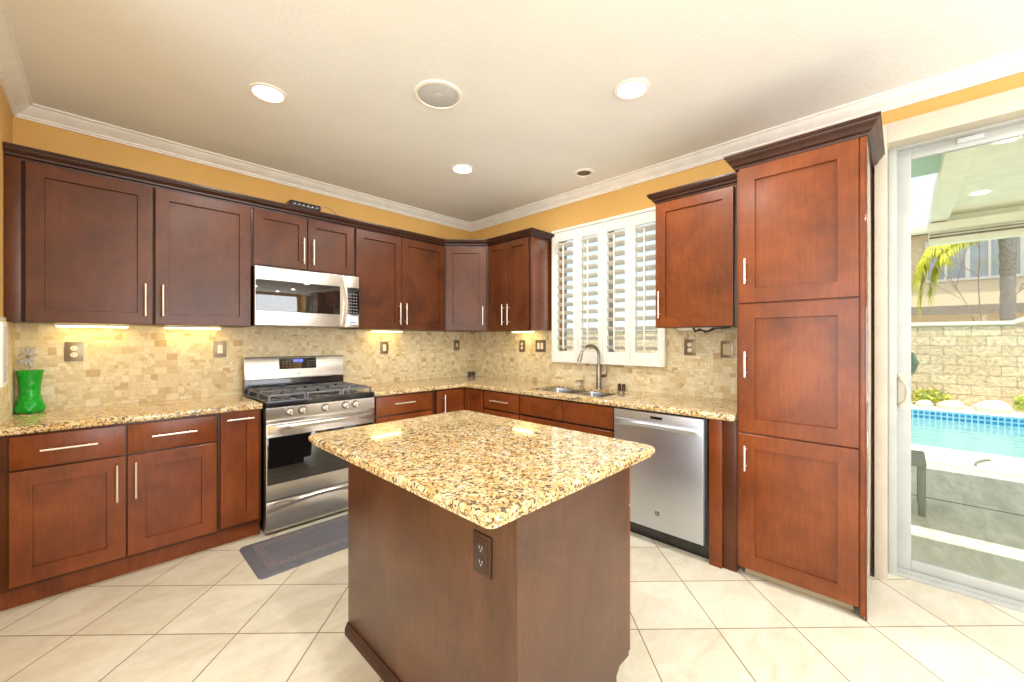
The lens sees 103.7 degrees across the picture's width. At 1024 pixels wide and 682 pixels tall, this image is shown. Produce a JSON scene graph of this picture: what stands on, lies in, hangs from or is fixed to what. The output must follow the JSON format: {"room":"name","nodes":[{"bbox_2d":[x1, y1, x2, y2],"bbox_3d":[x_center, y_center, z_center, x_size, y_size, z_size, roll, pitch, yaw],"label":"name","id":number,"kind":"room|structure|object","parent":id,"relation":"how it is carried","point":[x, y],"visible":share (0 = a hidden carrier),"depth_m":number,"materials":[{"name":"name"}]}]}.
{"room":"kitchen","nodes":[
{"label":"kitchen","id":0,"kind":"room"},
{"bbox_2d":[0,85,12,316],"bbox_3d":[-2.377,-0.033,1.718,1.750,2.745,0.140,0,0,44],"label":"wall","id":1,"kind":"structure","parent":0,"point":[6,118],"depth_m":2.12,"materials":[{"name":"paint"}]},
{"bbox_2d":[0,321,6,387],"bbox_3d":[-2.592,0.070,2.047,0.158,0.330,0.011,0,0,44],"label":"wall panel","id":2,"kind":"object","parent":1,"relation":"attached to","point":[3,325],"visible":1,"depth_m":2.01,"materials":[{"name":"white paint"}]},
{"bbox_2d":[0,316,14,424],"bbox_3d":[-2.712,0.162,2.148,0.650,0.568,0.010,0,0,44],"label":"backsplash","id":3,"kind":"structure","parent":1,"relation":"attached to","point":[7,393],"depth_m":2.23,"materials":[{"name":"stone"}]},
{"bbox_2d":[13,117,471,238],"bbox_3d":[-3.146,0.028,2.290,0.150,2.865,7.750,0,0,44],"label":"wall","id":4,"kind":"structure","parent":0,"point":[27,133],"depth_m":3.00,"materials":[{"name":"paint"}]},
{"bbox_2d":[64,342,82,360],"bbox_3d":[-2.774,0.070,2.542,0.010,0.122,0.082,0,0,44],"label":"wall outlet","id":5,"kind":"object","parent":4,"relation":"attached to","point":[73,351],"visible":1,"depth_m":2.54,"materials":[{"name":"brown metal"}]},
{"bbox_2d":[70,346,77,350],"bbox_3d":[-2.771,0.049,2.540,0.003,0.031,0.032,0,0,44],"label":"socket","id":6,"kind":"object","parent":5,"relation":"attached to","point":[72,348],"depth_m":2.54,"materials":[{"name":"beige plastic"}]},
{"bbox_2d":[70,352,77,356],"bbox_3d":[-2.771,0.091,2.540,0.003,0.031,0.032,0,0,44],"label":"socket","id":7,"kind":"object","parent":5,"relation":"attached to","point":[72,354],"depth_m":2.54,"materials":[{"name":"beige plastic"}]},
{"bbox_2d":[4,155,153,325],"bbox_3d":[-2.602,-0.546,2.453,0.380,0.888,0.597,0,0,44],"label":"upper cabinet","id":8,"kind":"object","parent":4,"relation":"attached to","point":[79,247],"visible":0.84,"depth_m":2.32,"materials":[{"name":"brown wood"}]},
{"bbox_2d":[53,324,129,327],"bbox_3d":[-2.653,-0.092,2.546,0.060,0.018,0.332,0,0,44],"label":"light","id":9,"kind":"object","parent":8,"relation":"attached to","point":[56,325],"visible":0.97,"depth_m":2.52,"materials":[{"name":"white paint"}]},
{"bbox_2d":[56,326,127,327],"bbox_3d":[-2.653,-0.087,2.546,0.048,0.008,0.312,0,0,44],"label":"diffuser","id":10,"kind":"object","parent":9,"relation":"attached to","point":[56,326],"depth_m":2.57,"materials":[{"name":"white plastic"}]},
{"bbox_2d":[150,188,250,327],"bbox_3d":[-2.206,-0.546,2.860,0.380,0.888,0.537,0,0,44],"label":"upper cabinet","id":11,"kind":"object","parent":4,"relation":"attached to","point":[202,246],"visible":0.88,"depth_m":2.74,"materials":[{"name":"brown wood"}]},
{"bbox_2d":[162,326,221,328],"bbox_3d":[-2.306,-0.092,2.903,0.060,0.018,0.331,0,0,44],"label":"light","id":12,"kind":"object","parent":11,"relation":"attached to","point":[165,327],"visible":0.94,"depth_m":2.87,"materials":[{"name":"white paint"}]},
{"bbox_2d":[165,327,219,328],"bbox_3d":[-2.306,-0.087,2.903,0.048,0.008,0.311,0,0,44],"label":"diffuser","id":13,"kind":"object","parent":12,"relation":"attached to","point":[165,327],"depth_m":2.88,"materials":[{"name":"white plastic"}]},
{"bbox_2d":[214,341,225,356],"bbox_3d":[-2.244,0.066,3.085,0.013,0.122,0.080,0,0,44],"label":"light switch","id":14,"kind":"object","parent":4,"relation":"attached to","point":[219,346],"visible":1,"depth_m":3.08,"materials":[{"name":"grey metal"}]},
{"bbox_2d":[15,323,471,409],"bbox_3d":[-1.722,0.162,3.640,0.010,0.568,3.530,0,0,44],"label":"backsplash","id":15,"kind":"structure","parent":4,"relation":"attached to","point":[132,364],"depth_m":2.96,"materials":[{"name":"tile"}]},
{"bbox_2d":[454,340,459,349],"bbox_3d":[-0.651,0.055,4.719,0.022,0.120,0.085,0,0,44],"label":"wall outlet","id":16,"kind":"object","parent":15,"relation":"attached to","point":[456,342],"visible":1,"depth_m":4.72,"materials":[{"name":"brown metal"}]},
{"bbox_2d":[251,208,353,276],"bbox_3d":[-1.749,-0.772,3.330,0.380,0.435,0.772,0,0,44],"label":"upper cabinet","id":17,"kind":"object","parent":4,"relation":"attached to","point":[278,240],"visible":0.88,"depth_m":3.18,"materials":[{"name":"brown wood"}]},
{"bbox_2d":[251,265,359,328],"bbox_3d":[-1.720,-0.329,3.317,0.440,0.439,0.785,0,0,44],"label":"microwave oven","id":18,"kind":"object","parent":17,"relation":"attached to","point":[280,297],"visible":1,"depth_m":3.15,"materials":[{"name":"silver metal"}]},
{"bbox_2d":[380,342,387,353],"bbox_3d":[-1.295,0.072,4.063,0.013,0.122,0.088,0,0,44],"label":"light switch","id":19,"kind":"object","parent":4,"relation":"attached to","point":[383,345],"visible":1,"depth_m":4.06,"materials":[{"name":"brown metal"}]},
{"bbox_2d":[339,229,444,330],"bbox_3d":[-1.145,-0.546,3.952,0.380,0.888,0.959,0,0,44],"label":"upper cabinet","id":20,"kind":"object","parent":4,"relation":"attached to","point":[402,281],"visible":0.93,"depth_m":3.80,"materials":[{"name":"brown wood"}]},
{"bbox_2d":[370,330,402,331],"bbox_3d":[-1.248,-0.092,3.992,0.060,0.018,0.325,0,0,44],"label":"light","id":21,"kind":"object","parent":20,"relation":"attached to","point":[370,330],"visible":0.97,"depth_m":3.96,"materials":[{"name":"white paint"}]},
{"bbox_2d":[440,247,498,331],"bbox_3d":[-0.483,-0.546,4.432,0.661,0.888,0.643,0,0,44],"label":"upper cabinet","id":22,"kind":"object","parent":4,"relation":"attached to","point":[466,268],"visible":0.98,"depth_m":4.20,"materials":[{"name":"brown wood"}]},
{"bbox_2d":[0,509,1023,681],"bbox_3d":[-0.562,1.400,-0.324,7.200,0.120,7.600,0,0,44],"label":"floor","id":23,"kind":"structure","parent":0,"point":[205,615],"depth_m":1.86,"materials":[{"name":"beige tile"}]},
{"bbox_2d":[0,414,217,610],"bbox_3d":[-2.400,0.903,2.460,0.660,0.873,0.888,0,0,44],"label":"base cabinet","id":24,"kind":"object","parent":23,"relation":"on","point":[80,507],"visible":0.96,"depth_m":2.21,"materials":[{"name":"brown wood"}]},
{"bbox_2d":[0,394,262,436],"bbox_3d":[-2.322,0.446,2.554,0.640,0.040,1.134,0,0,44],"label":"countertop","id":25,"kind":"structure","parent":24,"relation":"on","point":[92,416],"depth_m":2.38,"materials":[{"name":"beige stone"}]},
{"bbox_2d":[13,370,45,413],"bbox_3d":[-2.845,0.301,2.370,0.126,0.250,0.126,0,0,44],"label":"vase","id":26,"kind":"object","parent":25,"relation":"on","point":[30,400],"visible":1,"depth_m":2.34,"materials":[{"name":"green glass"}]},
{"bbox_2d":[17,346,37,370],"bbox_3d":[-2.838,0.222,2.353,0.039,0.376,0.078,0,0,44],"label":"flower","id":27,"kind":"object","parent":26,"relation":"in","point":[28,357],"visible":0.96,"depth_m":2.35,"materials":[{"name":"silver glass"}]},
{"bbox_2d":[217,409,260,545],"bbox_3d":[-2.006,0.903,2.865,0.660,0.874,0.241,0,0,44],"label":"base cabinet","id":28,"kind":"object","parent":23,"relation":"on","point":[239,432],"visible":0.77,"depth_m":2.67,"materials":[{"name":"brown wood"}]},
{"bbox_2d":[239,514,347,579],"bbox_3d":[-1.296,1.329,2.709,0.490,0.020,0.832,0,0,44],"label":"kitchen mat","id":29,"kind":"object","parent":23,"relation":"on","point":[267,558],"visible":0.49,"depth_m":2.56,"materials":[{"name":"grey fabric"}]},
{"bbox_2d":[242,355,373,533],"bbox_3d":[-1.619,0.737,3.221,0.702,1.206,0.778,0,0,44],"label":"gas range","id":30,"kind":"object","parent":23,"relation":"on","point":[301,397],"visible":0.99,"depth_m":2.98,"materials":[{"name":"silver metal"}]},
{"bbox_2d":[244,387,373,407],"bbox_3d":[-1.618,0.440,3.219,0.597,0.044,0.778,0,0,44],"label":"cooktop","id":31,"kind":"object","parent":30,"relation":"in","point":[347,396],"depth_m":3.01,"materials":[{"name":"black metal"}]},
{"bbox_2d":[373,391,433,423],"bbox_3d":[-1.144,0.903,3.752,0.660,0.873,0.620,0,0,44],"label":"base cabinet","id":32,"kind":"object","parent":23,"relation":"on","point":[388,408],"visible":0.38,"depth_m":3.52,"materials":[{"name":"brown wood"}]},
{"bbox_2d":[434,387,484,414],"bbox_3d":[-0.506,0.903,4.235,0.902,0.873,0.958,0,0,44],"label":"base cabinet","id":33,"kind":"object","parent":23,"relation":"on","point":[454,399],"visible":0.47,"depth_m":3.91,"materials":[{"name":"brown wood"}]},
{"bbox_2d":[349,376,736,421],"bbox_3d":[0.054,0.446,3.253,3.074,0.040,1.585,0,0,44],"label":"countertop","id":34,"kind":"structure","parent":33,"relation":"on","point":[702,407],"depth_m":3.20,"materials":[{"name":"beige stone"}]},
{"bbox_2d":[468,371,474,375],"bbox_3d":[-0.492,0.400,4.819,0.086,0.052,0.086,0,0,44],"label":"candle holder","id":35,"kind":"object","parent":34,"relation":"on","point":[470,373],"visible":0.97,"depth_m":4.79,"materials":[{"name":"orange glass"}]},
{"bbox_2d":[542,388,616,396],"bbox_3d":[0.547,0.544,3.412,0.732,0.194,0.392,0,0,44],"label":"sink","id":36,"kind":"object","parent":34,"relation":"in","point":[561,390],"visible":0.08,"depth_m":3.54,"materials":[{"name":"metal"}]},
{"bbox_2d":[577,344,606,388],"bbox_3d":[0.690,0.229,3.542,0.270,0.395,0.106,0,0,-8],"label":"kitchen faucet","id":37,"kind":"object","parent":34,"relation":"on","point":[599,375],"visible":1,"depth_m":3.56,"materials":[{"name":"silver metal"}]},
{"bbox_2d":[345,462,629,681],"bbox_3d":[-0.136,0.903,1.707,1.069,0.874,0.700,0,0,44],"label":"kitchen island","id":38,"kind":"object","parent":23,"relation":"on","point":[555,605],"visible":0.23,"depth_m":1.35,"materials":[{"name":"brown wood"}]},
{"bbox_2d":[308,410,654,528],"bbox_3d":[-0.174,0.446,1.723,1.233,0.040,0.922,0,0,44],"label":"island countertop","id":39,"kind":"structure","parent":38,"relation":"on","point":[490,471],"depth_m":1.45,"materials":[{"name":"beige stone"}]},
{"bbox_2d":[473,530,491,579],"bbox_3d":[-0.091,0.634,1.191,0.080,0.122,0.010,0,0,44],"label":"island outlet","id":40,"kind":"object","parent":38,"relation":"attached to","point":[482,543],"visible":1,"depth_m":1.18,"materials":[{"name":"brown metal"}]},
{"bbox_2d":[477,542,484,553],"bbox_3d":[-0.093,0.613,1.188,0.032,0.031,0.003,0,0,44],"label":"socket","id":41,"kind":"object","parent":40,"relation":"attached to","point":[480,545],"depth_m":1.19,"materials":[{"name":"brown plastic"}]},
{"bbox_2d":[477,556,484,567],"bbox_3d":[-0.093,0.655,1.188,0.032,0.031,0.003,0,0,44],"label":"socket","id":42,"kind":"object","parent":40,"relation":"attached to","point":[480,559],"depth_m":1.19,"materials":[{"name":"brown plastic"}]},
{"bbox_2d":[484,390,520,419],"bbox_3d":[0.092,0.903,3.862,0.471,0.873,0.660,0,0,44],"label":"base cabinet","id":43,"kind":"object","parent":23,"relation":"on","point":[502,404],"visible":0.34,"depth_m":3.63,"materials":[{"name":"brown wood"}]},
{"bbox_2d":[520,395,615,437],"bbox_3d":[0.592,0.903,3.376,0.922,0.873,0.660,0,0,44],"label":"base cabinet","id":44,"kind":"object","parent":23,"relation":"on","point":[596,419],"visible":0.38,"depth_m":3.12,"materials":[{"name":"brown wood"}]},
{"bbox_2d":[614,407,708,558],"bbox_3d":[1.139,0.906,2.823,0.618,0.868,0.656,0,0,44],"label":"dishwasher","id":45,"kind":"object","parent":23,"relation":"on","point":[669,504],"visible":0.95,"depth_m":2.55,"materials":[{"name":"silver metal"}]},
{"bbox_2d":[709,419,722,568],"bbox_3d":[1.403,0.903,2.591,0.071,0.873,0.580,0,0,44],"label":"end panel","id":46,"kind":"object","parent":23,"relation":"on","point":[715,426],"visible":0.44,"depth_m":2.38,"materials":[{"name":"brown wood"}]},
{"bbox_2d":[723,420,740,572],"bbox_3d":[1.462,0.903,2.546,0.073,0.873,0.562,0,0,44],"label":"end panel","id":47,"kind":"object","parent":23,"relation":"on","point":[729,428],"visible":0.37,"depth_m":2.34,"materials":[{"name":"brown wood"}]},
{"bbox_2d":[724,111,884,620],"bbox_3d":[1.681,0.145,2.311,0.665,2.390,0.670,0,0,44],"label":"pantry cabinet","id":48,"kind":"object","parent":23,"relation":"on","point":[805,202],"visible":0.98,"depth_m":2.08,"materials":[{"name":"brown wood"}]},
{"bbox_2d":[5,0,1023,221],"bbox_3d":[-0.556,-1.435,-0.211,7.350,0.060,7.770,0,0,44],"label":"ceiling","id":49,"kind":"structure","parent":0,"point":[537,80],"depth_m":2.09,"materials":[{"name":"paint"}]},
{"bbox_2d":[248,82,287,103],"bbox_3d":[-1.388,-1.401,2.284,0.196,0.008,0.196,0,0,44],"label":"recessed light","id":50,"kind":"object","parent":49,"relation":"in","point":[268,93],"visible":1,"depth_m":2.28,"materials":[{"name":"white paint"}]},
{"bbox_2d":[414,80,462,109],"bbox_3d":[-0.424,-1.399,2.301,0.276,0.011,0.276,0,0,44],"label":"ceiling speaker","id":51,"kind":"object","parent":49,"relation":"attached to","point":[434,94],"visible":1,"depth_m":2.29,"materials":[{"name":"white paint"}]},
{"bbox_2d":[418,83,458,106],"bbox_3d":[-0.424,-1.400,2.301,0.233,0.004,0.233,0,0,-5],"label":"grille","id":52,"kind":"object","parent":51,"relation":"attached to","point":[429,94],"depth_m":2.29,"materials":[{"name":"white plastic"}]},
{"bbox_2d":[450,164,474,173],"bbox_3d":[-0.409,-1.401,3.292,0.196,0.008,0.196,0,0,44],"label":"recessed light","id":53,"kind":"object","parent":49,"relation":"in","point":[457,168],"visible":1,"depth_m":3.29,"materials":[{"name":"white paint"}]},
{"bbox_2d":[574,168,593,176],"bbox_3d":[0.599,-1.399,3.365,0.172,0.009,0.172,0,0,44],"label":"recessed light","id":54,"kind":"object","parent":49,"relation":"in","point":[585,172],"visible":1,"depth_m":3.35,"materials":[{"name":"white paint"}]},
{"bbox_2d":[614,78,649,99],"bbox_3d":[0.667,-1.401,2.247,0.196,0.008,0.196,0,0,44],"label":"recessed light","id":55,"kind":"object","parent":49,"relation":"in","point":[633,88],"visible":1,"depth_m":2.24,"materials":[{"name":"white paint"}]},
{"bbox_2d":[472,72,1023,350],"bbox_3d":[2.138,0.028,2.455,7.200,2.865,0.150,0,0,44],"label":"wall","id":56,"kind":"structure","parent":0,"point":[632,198],"depth_m":3.38,"materials":[{"name":"paint"}]},
{"bbox_2d":[0,0,1023,231],"bbox_3d":[0.802,-1.365,1.188,7.050,0.081,3.530,0,0,44],"label":"trim","id":57,"kind":"structure","parent":56,"relation":"attached to","point":[13,81],"depth_m":2.66,"materials":[{"name":"white paint"}]},
{"bbox_2d":[488,237,551,330],"bbox_3d":[0.056,-0.543,4.092,0.592,0.894,0.380,0,0,44],"label":"upper cabinet","id":58,"kind":"object","parent":56,"relation":"attached to","point":[520,270],"visible":0.92,"depth_m":3.94,"materials":[{"name":"brown wood"}]},
{"bbox_2d":[3,141,554,246],"bbox_3d":[-1.318,-1.013,3.379,3.648,0.070,0.869,0,0,-29],"label":"crown molding","id":59,"kind":"structure","parent":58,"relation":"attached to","point":[28,154],"depth_m":2.84,"materials":[{"name":"brown wood"}]},
{"bbox_2d":[285,199,320,210],"bbox_3d":[-1.695,-1.070,3.241,0.166,0.044,0.235,0,0,44],"label":"power strip","id":60,"kind":"object","parent":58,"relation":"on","point":[290,202],"visible":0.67,"depth_m":3.17,"materials":[{"name":"black plastic"}]},
{"bbox_2d":[511,330,534,332],"bbox_3d":[0.108,-0.092,4.183,0.280,0.018,0.060,0,0,44],"label":"light","id":61,"kind":"object","parent":58,"relation":"attached to","point":[529,330],"visible":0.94,"depth_m":4.18,"materials":[{"name":"white paint"}]},
{"bbox_2d":[519,340,524,351],"bbox_3d":[0.102,0.058,4.306,0.080,0.125,0.010,0,0,44],"label":"wall outlet","id":62,"kind":"object","parent":56,"relation":"attached to","point":[521,342],"visible":1,"depth_m":4.30,"materials":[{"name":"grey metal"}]},
{"bbox_2d":[535,340,545,351],"bbox_3d":[0.286,0.056,4.126,0.135,0.125,0.013,0,0,44],"label":"light switch","id":63,"kind":"object","parent":56,"relation":"attached to","point":[540,345],"visible":1,"depth_m":4.12,"materials":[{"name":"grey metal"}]},
{"bbox_2d":[472,328,736,399],"bbox_3d":[0.609,0.162,3.830,3.070,0.568,0.010,0,0,44],"label":"backsplash","id":64,"kind":"structure","parent":56,"relation":"attached to","point":[706,374],"depth_m":3.42,"materials":[{"name":"tile"}]},
{"bbox_2d":[552,206,666,366],"bbox_3d":[0.856,-0.434,3.641,1.142,1.292,0.175,0,0,44],"label":"window","id":65,"kind":"structure","parent":56,"relation":"in","point":[664,364],"depth_m":3.67,"materials":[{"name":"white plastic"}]},
{"bbox_2d":[554,229,577,359],"bbox_3d":[0.519,-0.432,3.885,0.105,1.241,0.278,0,0,-39],"label":"window shutter","id":66,"kind":"object","parent":65,"relation":"attached to","point":[571,234],"visible":0.98,"depth_m":3.85,"materials":[{"name":"white wood"}]},
{"bbox_2d":[578,223,602,361],"bbox_3d":[0.716,-0.432,3.693,0.104,1.241,0.269,0,0,-39],"label":"window shutter","id":67,"kind":"object","parent":65,"relation":"attached to","point":[595,229],"visible":0.84,"depth_m":3.66,"materials":[{"name":"white wood"}]},
{"bbox_2d":[603,216,629,362],"bbox_3d":[0.909,-0.432,3.506,0.104,1.241,0.265,0,0,-39],"label":"window shutter","id":68,"kind":"object","parent":65,"relation":"attached to","point":[622,223],"visible":1,"depth_m":3.48,"materials":[{"name":"white wood"}]},
{"bbox_2d":[630,210,662,363],"bbox_3d":[1.108,-0.432,3.312,0.105,1.241,0.286,0,0,-39],"label":"window shutter","id":69,"kind":"object","parent":65,"relation":"attached to","point":[648,217],"visible":0.76,"depth_m":3.33,"materials":[{"name":"white wood"}]},
{"bbox_2d":[684,340,695,354],"bbox_3d":[1.360,0.053,3.084,0.086,0.120,0.010,0,0,44],"label":"wall outlet","id":70,"kind":"object","parent":56,"relation":"attached to","point":[689,345],"visible":1,"depth_m":3.08,"materials":[{"name":"grey metal"}]},
{"bbox_2d":[647,171,736,328],"bbox_3d":[1.323,-0.579,2.861,0.603,0.974,0.380,0,0,44],"label":"upper cabinet","id":71,"kind":"object","parent":56,"relation":"attached to","point":[696,222],"visible":0.79,"depth_m":2.73,"materials":[{"name":"brown wood"}]},
{"bbox_2d":[677,327,722,330],"bbox_3d":[1.333,-0.082,2.854,0.310,0.018,0.060,0,0,44],"label":"light","id":72,"kind":"object","parent":71,"relation":"attached to","point":[702,328],"visible":0.63,"depth_m":2.84,"materials":[{"name":"white paint"}]},
{"bbox_2d":[679,329,722,330],"bbox_3d":[1.333,-0.077,2.854,0.290,0.008,0.048,0,0,44],"label":"diffuser","id":73,"kind":"object","parent":72,"relation":"attached to","point":[679,329],"depth_m":2.88,"materials":[{"name":"beige plastic"}]},
{"bbox_2d":[692,327,730,332],"bbox_3d":[1.348,-0.072,2.733,0.247,0.044,0.034,0,0,42],"label":"cable","id":74,"kind":"object","parent":71,"relation":"hanging from","point":[713,328],"visible":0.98,"depth_m":2.73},
{"bbox_2d":[721,341,732,357],"bbox_3d":[1.548,0.065,2.902,0.085,0.122,0.010,0,0,44],"label":"light switch","id":75,"kind":"object","parent":56,"relation":"attached to","point":[726,346],"visible":1,"depth_m":2.90,"materials":[{"name":"grey metal"}]},
{"bbox_2d":[874,86,1023,580],"bbox_3d":[2.804,0.068,1.618,1.999,2.545,0.121,0,0,44],"label":"trim","id":76,"kind":"structure","parent":56,"relation":"attached to","point":[1008,105],"depth_m":2.24,"materials":[{"name":"beige paint"}]},
{"bbox_2d":[888,117,1023,612],"bbox_3d":[2.894,0.113,1.697,1.909,2.455,0.164,0,0,44],"label":"door","id":77,"kind":"structure","parent":56,"relation":"in","point":[900,562],"depth_m":2.29,"materials":[{"name":"white plastic"}]},
{"label":"outside","id":78,"kind":"structure","parent":0,"visible":0},
{"bbox_2d":[911,463,1023,587],"bbox_3d":[3.544,1.440,3.328,20.000,0.100,3.360,0,0,44],"label":"ground","id":79,"kind":"structure","parent":78,"point":[986,543],"depth_m":3.05,"materials":[{"name":"concrete"}]},
{"bbox_2d":[911,450,926,516],"bbox_3d":[3.216,0.940,3.478,0.500,0.900,0.460,0,0,44],"label":"patio chair","id":80,"kind":"object","parent":79,"relation":"on","point":[918,459],"visible":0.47,"depth_m":3.18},
{"bbox_2d":[911,494,1023,515],"bbox_3d":[3.719,1.390,3.509,16.000,0.004,0.014,0,0,44],"label":"joint","id":81,"kind":"object","parent":79,"relation":"on","point":[911,494],"visible":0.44,"depth_m":3.36,"materials":[{"name":"grey concrete"}]},
{"bbox_2d":[911,136,1023,246],"bbox_3d":[5.183,0.085,1.212,6.700,2.610,2.290,0,0,44],"label":"patio cover","id":82,"kind":"object","parent":79,"relation":"on","point":[978,193],"visible":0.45,"depth_m":3.15,"materials":[{"name":"white paint"}]},
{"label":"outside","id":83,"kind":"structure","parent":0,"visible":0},
{"bbox_3d":[20.405,1.550,19.250,70.000,0.180,30.300,0,0,44],"label":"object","id":84,"kind":"structure","parent":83,"visible":0},
{"bbox_2d":[567,324,1023,410],"bbox_3d":[9.062,0.560,9.008,20.000,1.760,0.200,0,0,44],"label":"wall","id":85,"kind":"structure","parent":84,"relation":"on","point":[975,364],"depth_m":8.42,"materials":[{"name":"beige brick"}]},
{"bbox_2d":[568,317,1023,331],"bbox_3d":[9.062,-0.427,9.008,20.000,0.215,0.260,0,0,44],"label":"trim","id":86,"kind":"structure","parent":85,"relation":"on","point":[1021,319],"depth_m":8.43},
{"bbox_2d":[911,237,1017,323],"bbox_3d":[11.490,-0.927,9.291,3.357,4.773,2.447,0,0,44],"label":"palm tree","id":87,"kind":"object","parent":84,"relation":"on","point":[1008,253],"visible":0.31,"depth_m":9.05,"materials":[{"name":"green plant"}]},
{"bbox_2d":[911,233,1023,323],"bbox_3d":[16.594,-1.100,13.891,21.000,5.120,8.300,0,0,44],"label":"neighbor house","id":88,"kind":"structure","parent":84,"relation":"on","point":[947,307],"depth_m":12.62,"materials":[{"name":"beige paint"}]},
{"bbox_2d":[911,211,1023,320],"bbox_3d":[9.823,-0.916,8.102,3.721,4.711,1.265,0,0,44],"label":"bare shrub","id":89,"kind":"object","parent":84,"relation":"on","point":[955,287],"visible":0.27,"depth_m":8.72,"materials":[{"name":"brown plant"}]},
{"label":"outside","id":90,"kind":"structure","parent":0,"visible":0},
{"bbox_2d":[911,425,1023,457],"bbox_3d":[6.804,2.150,6.685,20.000,1.280,4.420,0,0,44],"label":"basin","id":91,"kind":"object","parent":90,"point":[998,450],"depth_m":7.70,"materials":[{"name":"teal paint"}]},
{"bbox_2d":[911,444,1023,477],"bbox_3d":[5.031,1.435,4.859,20.000,0.150,0.910,0,0,44],"label":"pool coping","id":92,"kind":"object","parent":91,"relation":"on","point":[1005,465],"visible":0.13,"depth_m":4.55},
{"bbox_2d":[974,459,990,466],"bbox_3d":[5.190,1.343,4.452,0.448,0.039,0.047,0,0,-27],"label":"hose","id":93,"kind":"object","parent":92,"relation":"on","point":[981,460],"visible":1,"depth_m":4.45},
{"bbox_2d":[911,409,1023,436],"bbox_3d":[8.256,1.570,8.178,20.000,0.340,0.015,0,0,44],"label":"tile band","id":94,"kind":"object","parent":91,"relation":"attached to","point":[1017,423],"visible":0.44,"depth_m":7.69,"materials":[{"name":"blue tile"}]},
{"bbox_2d":[911,417,1023,456],"bbox_3d":[6.800,1.570,6.680,20.000,0.001,4.166,0,0,44],"label":"pool water","id":95,"kind":"structure","parent":91,"relation":"in","point":[943,422],"depth_m":6.86,"materials":[{"name":"teal liquid"}]},
{"bbox_2d":[911,403,1023,417],"bbox_3d":[8.627,1.450,8.560,20.000,0.120,1.050,0,0,44],"label":"pool coping","id":96,"kind":"object","parent":91,"relation":"on","point":[1019,414],"visible":0.12,"depth_m":7.87},
{"bbox_2d":[911,352,918,374],"bbox_3d":[8.464,0.820,8.823,0.656,1.140,0.660,0,0,44],"label":"planter","id":97,"kind":"object","parent":96,"relation":"on","point":[914,362],"visible":0.12,"depth_m":8.54,"materials":[{"name":"green ceramic"}]},
{"bbox_2d":[915,400,932,407],"bbox_3d":[8.614,1.321,8.414,0.271,0.154,0.158,0,0,44],"label":"rock","id":98,"kind":"object","parent":96,"relation":"on","point":[922,403],"visible":1,"depth_m":8.36,"materials":[{"name":"white stone"}]},
{"bbox_2d":[911,388,952,404],"bbox_3d":[8.954,1.187,8.618,0.677,0.414,0.421,0,0,44],"label":"shrub","id":99,"kind":"object","parent":96,"relation":"on","point":[920,395],"visible":0.82,"depth_m":8.57,"materials":[{"name":"green plant"}]},
{"bbox_2d":[936,400,965,409],"bbox_3d":[8.896,1.305,8.167,0.410,0.188,0.199,0,0,44],"label":"rock","id":100,"kind":"object","parent":96,"relation":"on","point":[948,404],"visible":0.99,"depth_m":8.10,"materials":[{"name":"white stone"}]},
{"bbox_2d":[972,400,1013,413],"bbox_3d":[9.262,1.275,7.768,0.523,0.256,0.242,0,0,44],"label":"rock","id":101,"kind":"object","parent":96,"relation":"on","point":[989,406],"visible":0.99,"depth_m":7.70,"materials":[{"name":"white stone"}]},
{"bbox_2d":[1012,395,1023,410],"bbox_3d":[9.932,1.172,7.718,0.447,0.441,0.313,0,0,44],"label":"shrub","id":102,"kind":"object","parent":96,"relation":"on","point":[1018,400],"visible":1,"depth_m":7.79,"materials":[{"name":"green plant"}]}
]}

